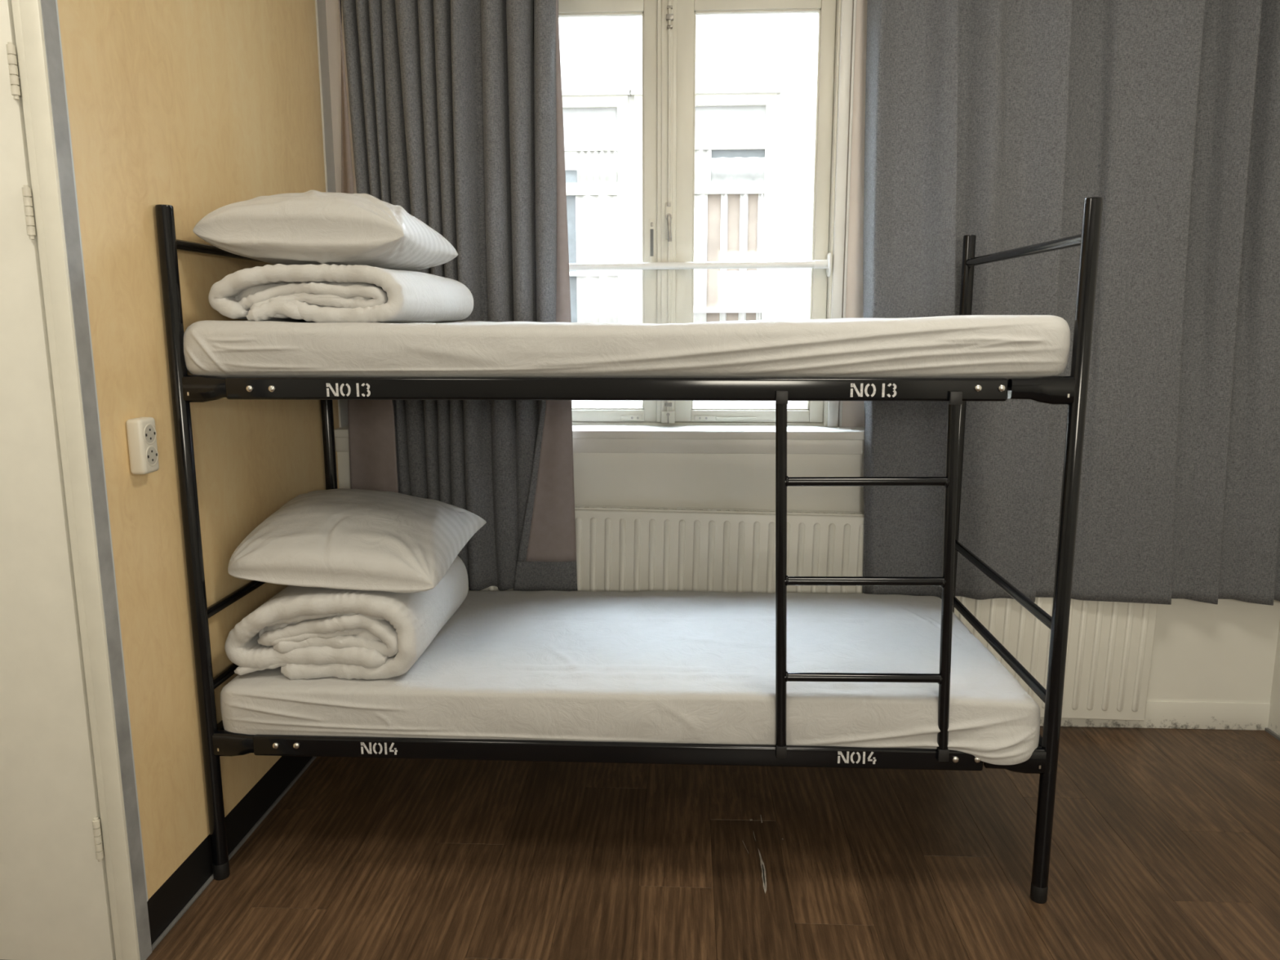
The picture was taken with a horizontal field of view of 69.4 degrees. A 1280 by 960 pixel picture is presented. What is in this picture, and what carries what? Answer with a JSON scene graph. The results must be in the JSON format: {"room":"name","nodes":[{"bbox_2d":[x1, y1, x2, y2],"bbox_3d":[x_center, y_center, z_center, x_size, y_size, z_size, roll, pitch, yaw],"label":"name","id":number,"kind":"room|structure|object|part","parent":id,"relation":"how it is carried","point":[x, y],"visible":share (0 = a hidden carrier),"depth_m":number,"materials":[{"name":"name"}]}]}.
{"room":"hostel dormitory room","nodes":[
{"label":"hostel dormitory room","id":0,"kind":"room"},
{"bbox_2d":[55,0,348,901],"bbox_3d":[-1.122,-0.506,2.609,0.122,3.000,1.588,0,10,3],"label":"wall","id":1,"kind":"structure","parent":0,"point":[197,108],"depth_m":2.17,"materials":[{"name":"beige paint"}]},
{"bbox_2d":[125,417,159,474],"bbox_3d":[-1.076,-0.074,2.001,0.038,0.120,0.060,0,10,3],"label":"power outlet","id":2,"kind":"object","parent":1,"relation":"attached to","point":[141,431],"visible":1,"depth_m":1.98,"materials":[{"name":"plastic"}]},
{"bbox_2d":[146,755,316,951],"bbox_3d":[-1.076,0.891,2.696,0.028,0.118,1.286,0,10,3],"label":"baseboard","id":3,"kind":"structure","parent":1,"relation":"attached to","point":[166,907],"depth_m":2.34,"materials":[{"name":"black wood"}]},
{"bbox_3d":[-1.054,-0.664,3.030,0.018,2.832,0.169,0,10,3],"label":"laminate panel","id":4,"kind":"part","parent":1,"relation":"part of","materials":[{"name":"brown wood"}]},
{"bbox_2d":[146,725,1279,959],"bbox_3d":[-0.207,1.258,0.982,4.550,0.031,5.300,0,10,3],"label":"floor","id":5,"kind":"structure","parent":0,"point":[1166,842],"depth_m":2.42,"materials":[{"name":"brown wood"}]},
{"bbox_2d":[155,196,1102,903],"bbox_3d":[-0.027,0.130,2.591,2.078,1.650,0.916,0,10,3],"label":"bunk bed","id":6,"kind":"object","parent":5,"relation":"on","point":[1071,391],"visible":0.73,"depth_m":2.15,"materials":[{"name":"black metal"}]},
{"bbox_3d":[-1.067,0.182,2.211,0.037,1.620,0.037,0,10,3],"label":"post","id":7,"kind":"part","parent":6,"relation":"part of","materials":[{"name":"black metal"}]},
{"bbox_3d":[-1.045,0.576,2.721,0.028,0.038,0.849,0,10,3],"label":"rail","id":8,"kind":"part","parent":6,"relation":"part of","materials":[{"name":"black metal"}]},
{"bbox_3d":[-1.024,0.034,3.070,0.037,1.620,0.037,0,10,3],"label":"post","id":9,"kind":"part","parent":6,"relation":"part of","materials":[{"name":"black metal"}]},
{"bbox_3d":[-0.070,-0.206,2.091,1.767,0.051,0.028,0,10,3],"label":"rail","id":10,"kind":"part","parent":6,"relation":"part of","materials":[{"name":"black metal"}]},
{"bbox_3d":[-0.069,0.658,2.239,1.767,0.051,0.028,0,10,3],"label":"rail","id":11,"kind":"part","parent":6,"relation":"part of","materials":[{"name":"black metal"}]},
{"bbox_2d":[183,315,1070,379],"bbox_3d":[-0.035,-0.367,2.488,2.015,0.146,0.884,0,10,3],"label":"mattress","id":12,"kind":"object","parent":6,"relation":"on","point":[1008,347],"visible":0.92,"depth_m":2.07,"materials":[{"name":"white fabric"}]},
{"bbox_2d":[208,263,473,323],"bbox_3d":[-0.750,-0.477,2.422,0.514,0.145,0.602,0,10,3],"label":"duvet","id":13,"kind":"object","parent":12,"relation":"on","point":[323,292],"visible":0.97,"depth_m":2.15,"materials":[{"name":"white fabric"}]},
{"bbox_2d":[192,190,457,271],"bbox_3d":[-0.776,-0.628,2.370,0.500,0.202,0.513,0,10,3],"label":"pillow","id":14,"kind":"object","parent":13,"relation":"on","point":[310,227],"visible":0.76,"depth_m":2.14,"materials":[{"name":"white fabric"}]},
{"bbox_2d":[220,590,1039,764],"bbox_3d":[-0.026,0.510,2.633,2.002,0.161,0.893,0,10,3],"label":"mattress","id":15,"kind":"object","parent":6,"relation":"on","point":[687,667],"visible":0.8,"depth_m":2.27,"materials":[{"name":"white fabric"}]},
{"bbox_2d":[224,555,468,679],"bbox_3d":[-0.781,0.347,2.567,0.494,0.228,0.612,0,10,3],"label":"duvet","id":16,"kind":"object","parent":15,"relation":"on","point":[310,633],"visible":0.67,"depth_m":2.29,"materials":[{"name":"white fabric"}]},
{"bbox_2d":[227,488,486,592],"bbox_3d":[-0.759,0.140,2.538,0.566,0.197,0.551,0,10,3],"label":"pillow","id":17,"kind":"object","parent":16,"relation":"on","point":[341,538],"visible":1,"depth_m":2.33,"materials":[{"name":"white fabric"}]},
{"bbox_2d":[775,391,962,761],"bbox_3d":[0.516,0.232,2.127,0.425,0.872,0.028,0,10,3],"label":"ladder","id":18,"kind":"object","parent":6,"relation":"attached to","point":[949,482],"visible":1,"depth_m":2.12,"materials":[{"name":"black metal"}]},
{"bbox_3d":[1.013,0.047,2.972,0.037,1.620,0.037,0,10,3],"label":"post","id":19,"kind":"part","parent":6,"relation":"part of","materials":[{"name":"black metal"}]},
{"bbox_3d":[0.993,0.589,2.622,0.028,0.038,0.849,0,10,3],"label":"rail","id":20,"kind":"part","parent":6,"relation":"part of","materials":[{"name":"black metal"}]},
{"bbox_3d":[0.971,0.195,2.112,0.037,1.620,0.037,0,10,3],"label":"post","id":21,"kind":"part","parent":6,"relation":"part of","materials":[{"name":"black metal"}]},
{"bbox_2d":[324,0,1279,702],"bbox_3d":[0.506,-0.604,3.166,3.320,3.000,0.300,0,10,3],"label":"wall","id":22,"kind":"structure","parent":0,"point":[1225,651],"depth_m":3.13,"materials":[{"name":"beige paint"}]},
{"bbox_2d":[333,425,864,453],"bbox_3d":[0.561,-0.136,3.138,3.198,0.077,0.168,0,10,3],"label":"window sill","id":23,"kind":"structure","parent":22,"relation":"attached to","point":[726,439],"depth_m":3.08,"materials":[{"name":"white paint"}]},
{"bbox_2d":[558,0,857,426],"bbox_3d":[0.097,-0.951,3.142,1.198,1.568,0.169,0,10,3],"label":"window","id":24,"kind":"structure","parent":22,"relation":"in","point":[668,26],"depth_m":3.08,"materials":[{"name":"paint"}]},
{"bbox_3d":[-0.184,-0.905,3.168,0.520,1.410,0.050,0,10,3],"label":"sash","id":25,"kind":"part","parent":24,"relation":"part of","materials":[{"name":"paint"}]},
{"bbox_3d":[-0.030,-0.219,3.250,0.075,0.019,0.007,0,10,3],"label":"stay plate","id":26,"kind":"part","parent":24,"relation":"part of","materials":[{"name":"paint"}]},
{"bbox_3d":[0.040,-0.815,3.147,0.020,0.147,0.004,0,10,3],"label":"keeper plate","id":27,"kind":"part","parent":24,"relation":"part of","materials":[{"name":"paint"}]},
{"bbox_3d":[0.096,-0.845,3.092,0.022,0.092,0.035,0,10,3],"label":"handle","id":28,"kind":"part","parent":24,"relation":"part of","materials":[{"name":"beige metal"}]},
{"bbox_3d":[0.097,-0.873,3.109,0.024,0.120,0.013,0,10,3],"label":"handle plate","id":29,"kind":"part","parent":24,"relation":"part of","materials":[{"name":"paint"}]},
{"bbox_3d":[0.097,-0.890,3.104,0.010,1.395,0.009,0,10,3],"label":"espagnolette rod","id":30,"kind":"part","parent":24,"relation":"part of","materials":[{"name":"paint"}]},
{"bbox_2d":[568,253,831,276],"bbox_3d":[0.095,-0.726,3.127,1.085,0.080,0.080,0,10,3],"label":"bar","id":31,"kind":"object","parent":24,"relation":"attached to","point":[815,264],"visible":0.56,"depth_m":3.11,"materials":[{"name":"white paint"}]},
{"bbox_3d":[0.230,-0.217,3.238,0.075,0.019,0.007,0,10,3],"label":"stay plate","id":32,"kind":"part","parent":24,"relation":"part of","materials":[{"name":"paint"}]},
{"bbox_3d":[0.359,-0.901,3.142,0.560,1.410,0.050,0,10,3],"label":"sash","id":33,"kind":"part","parent":24,"relation":"part of","materials":[{"name":"paint"}]},
{"bbox_3d":[0.094,-0.949,3.076,1.198,1.548,0.024,0,10,3],"label":"casing","id":34,"kind":"part","parent":24,"relation":"part of","materials":[{"name":"white paint"}]},
{"bbox_2d":[468,505,1157,720],"bbox_3d":[0.560,0.450,3.162,2.343,0.731,0.058,0,10,3],"label":"radiator","id":35,"kind":"object","parent":22,"relation":"attached to","point":[620,548],"visible":0.41,"depth_m":3.11,"materials":[{"name":"white metal"}]},
{"bbox_2d":[574,505,864,515],"bbox_3d":[0.565,0.111,3.109,2.328,0.045,0.039,0,10,3],"label":"grille","id":36,"kind":"object","parent":35,"relation":"attached to","point":[580,510],"depth_m":3.11,"materials":[{"name":"metal"}]},
{"bbox_2d":[1040,701,1270,730],"bbox_3d":[0.561,0.803,3.250,3.200,0.098,0.007,0,10,3],"label":"baseboard","id":37,"kind":"structure","parent":22,"relation":"attached to","point":[1158,714],"depth_m":3.18,"materials":[{"name":"beige paint"}]},
{"bbox_2d":[1267,622,1279,736],"bbox_3d":[2.093,-0.169,0.622,0.100,3.000,5.300,0,10,3],"label":"wall","id":38,"kind":"structure","parent":0,"point":[1273,725],"depth_m":3.13,"materials":[{"name":"beige paint"}]},
{"bbox_2d":[1264,728,1279,741],"bbox_3d":[2.033,1.280,0.719,0.010,0.010,4.994,0,10,3],"label":"baseboard","id":39,"kind":"structure","parent":38,"relation":"attached to","point":[1268,731],"depth_m":3.14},
{"bbox_3d":[-1.778,-0.384,1.910,1.300,3.000,0.135,0,10,3],"label":"wall door","id":40,"kind":"structure","parent":0,"visible":0},
{"bbox_2d":[0,0,151,959],"bbox_3d":[-1.583,0.017,1.903,0.977,2.110,0.086,0,10,3],"label":"door","id":41,"kind":"structure","parent":40,"relation":"attached to","point":[73,882],"depth_m":1.89,"materials":[{"name":"beige paint"}]},
{"bbox_3d":[-0.225,-1.704,0.422,4.730,0.100,5.400,0,10,3],"label":"ceiling","id":42,"kind":"structure","parent":0,"visible":0},
{"bbox_3d":[0.564,-1.973,2.719,3.160,0.150,0.040,0,10,3],"label":"track","id":43,"kind":"object","parent":42,"relation":"attached to","visible":0},
{"bbox_2d":[338,0,577,591],"bbox_3d":[-0.597,-0.767,2.984,0.770,2.314,0.089,0,10,3],"label":"curtain","id":44,"kind":"object","parent":43,"relation":"hanging from","point":[455,106],"visible":0.63,"depth_m":2.95,"materials":[{"name":"grey fabric"}]},
{"bbox_2d":[862,0,1279,605],"bbox_3d":[1.421,-0.749,2.893,1.448,2.325,0.128,1,10,5],"label":"curtain","id":45,"kind":"object","parent":43,"relation":"hanging from","point":[995,122],"visible":0.88,"depth_m":2.90,"materials":[{"name":"grey fabric"}]},
{"label":"outside","id":46,"kind":"structure","parent":0,"visible":0},
{"bbox_3d":[0.149,3.338,7.088,16.000,0.200,5.950,0,10,3],"label":"ground","id":47,"kind":"structure","parent":46,"visible":0},
{"bbox_2d":[558,13,818,408],"bbox_3d":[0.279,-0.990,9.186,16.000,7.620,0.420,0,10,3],"label":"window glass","id":48,"kind":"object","parent":47,"relation":"on","point":[756,73],"visible":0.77,"depth_m":8.68,"materials":[{"name":"glass"}]},
{"bbox_2d":[564,151,577,170],"bbox_3d":[-0.970,-3.018,8.743,0.760,0.170,0.015,0,10,3],"label":"roller blind","id":49,"kind":"object","parent":48,"relation":"hanging from","point":[571,157],"depth_m":8.72,"materials":[{"name":"white fabric"}]},
{"bbox_3d":[-0.779,-2.960,8.760,1.140,0.290,0.010,0,10,3],"label":"pane","id":50,"kind":"part","parent":48,"relation":"part of","materials":[{"name":"glass"}]},
{"bbox_3d":[-0.778,-1.935,8.936,1.140,1.570,0.010,0,10,3],"label":"pane","id":51,"kind":"part","parent":48,"relation":"part of","materials":[{"name":"glass"}]},
{"bbox_3d":[-0.780,-3.320,8.698,1.140,0.340,0.010,0,10,3],"label":"pane","id":52,"kind":"part","parent":48,"relation":"part of","materials":[{"name":"glass"}]},
{"bbox_2d":[575,195,617,323],"bbox_3d":[-0.409,-1.928,8.894,0.406,1.570,0.034,0,10,3],"label":"curtain","id":53,"kind":"object","parent":48,"relation":"hanging from","point":[596,215],"depth_m":8.85,"materials":[{"name":"white fabric"}]},
{"bbox_2d":[577,150,617,182],"bbox_3d":[-0.403,-2.953,8.717,0.385,0.290,0.034,0,10,3],"label":"curtain","id":54,"kind":"object","parent":48,"relation":"hanging from","point":[593,166],"depth_m":8.71,"materials":[{"name":"white fabric"}]},
{"bbox_2d":[693,194,707,322],"bbox_3d":[0.573,-1.922,8.846,0.133,1.570,0.024,1,10,5],"label":"curtain","id":55,"kind":"object","parent":48,"relation":"hanging from","point":[700,230],"depth_m":8.81,"materials":[{"name":"white fabric"}]},
{"bbox_2d":[694,149,711,182],"bbox_3d":[0.586,-2.947,8.669,0.164,0.290,0.034,0,10,3],"label":"curtain","id":56,"kind":"object","parent":48,"relation":"hanging from","point":[702,157],"depth_m":8.67,"materials":[{"name":"white fabric"}]},
{"bbox_2d":[719,193,728,321],"bbox_3d":[0.797,-1.920,8.835,0.064,1.570,0.023,2,10,10],"label":"curtain","id":57,"kind":"object","parent":48,"relation":"hanging from","point":[723,197],"depth_m":8.80,"materials":[{"name":"white fabric"}]},
{"bbox_3d":[0.608,-3.310,8.631,1.120,0.340,0.010,0,10,3],"label":"pane","id":58,"kind":"part","parent":48,"relation":"part of","materials":[{"name":"white glass"}]},
{"bbox_3d":[0.611,-1.926,8.869,1.120,1.570,0.010,0,10,3],"label":"pane","id":59,"kind":"part","parent":48,"relation":"part of","materials":[{"name":"clear glass"}]},
{"bbox_2d":[711,156,764,182],"bbox_3d":[0.918,-2.911,8.664,0.505,0.220,0.030,0,10,3],"label":"pleated curtain","id":60,"kind":"object","parent":48,"relation":"hanging from","point":[723,169],"depth_m":8.66,"materials":[{"name":"white fabric"}]},
{"bbox_3d":[0.609,-2.951,8.693,1.120,0.290,0.010,0,10,3],"label":"pane","id":61,"kind":"part","parent":48,"relation":"part of","materials":[{"name":"grey glass"}]},
{"bbox_2d":[737,193,747,320],"bbox_3d":[0.982,-1.919,8.826,0.074,1.570,0.023,1,10,8],"label":"curtain","id":62,"kind":"object","parent":48,"relation":"hanging from","point":[742,197],"depth_m":8.79,"materials":[{"name":"white fabric"}]},
{"bbox_2d":[755,193,764,319],"bbox_3d":[1.141,-1.918,8.819,0.054,1.570,0.022,2,10,12],"label":"curtain","id":63,"kind":"object","parent":48,"relation":"hanging from","point":[759,197],"depth_m":8.78,"materials":[{"name":"white fabric"}]}
]}

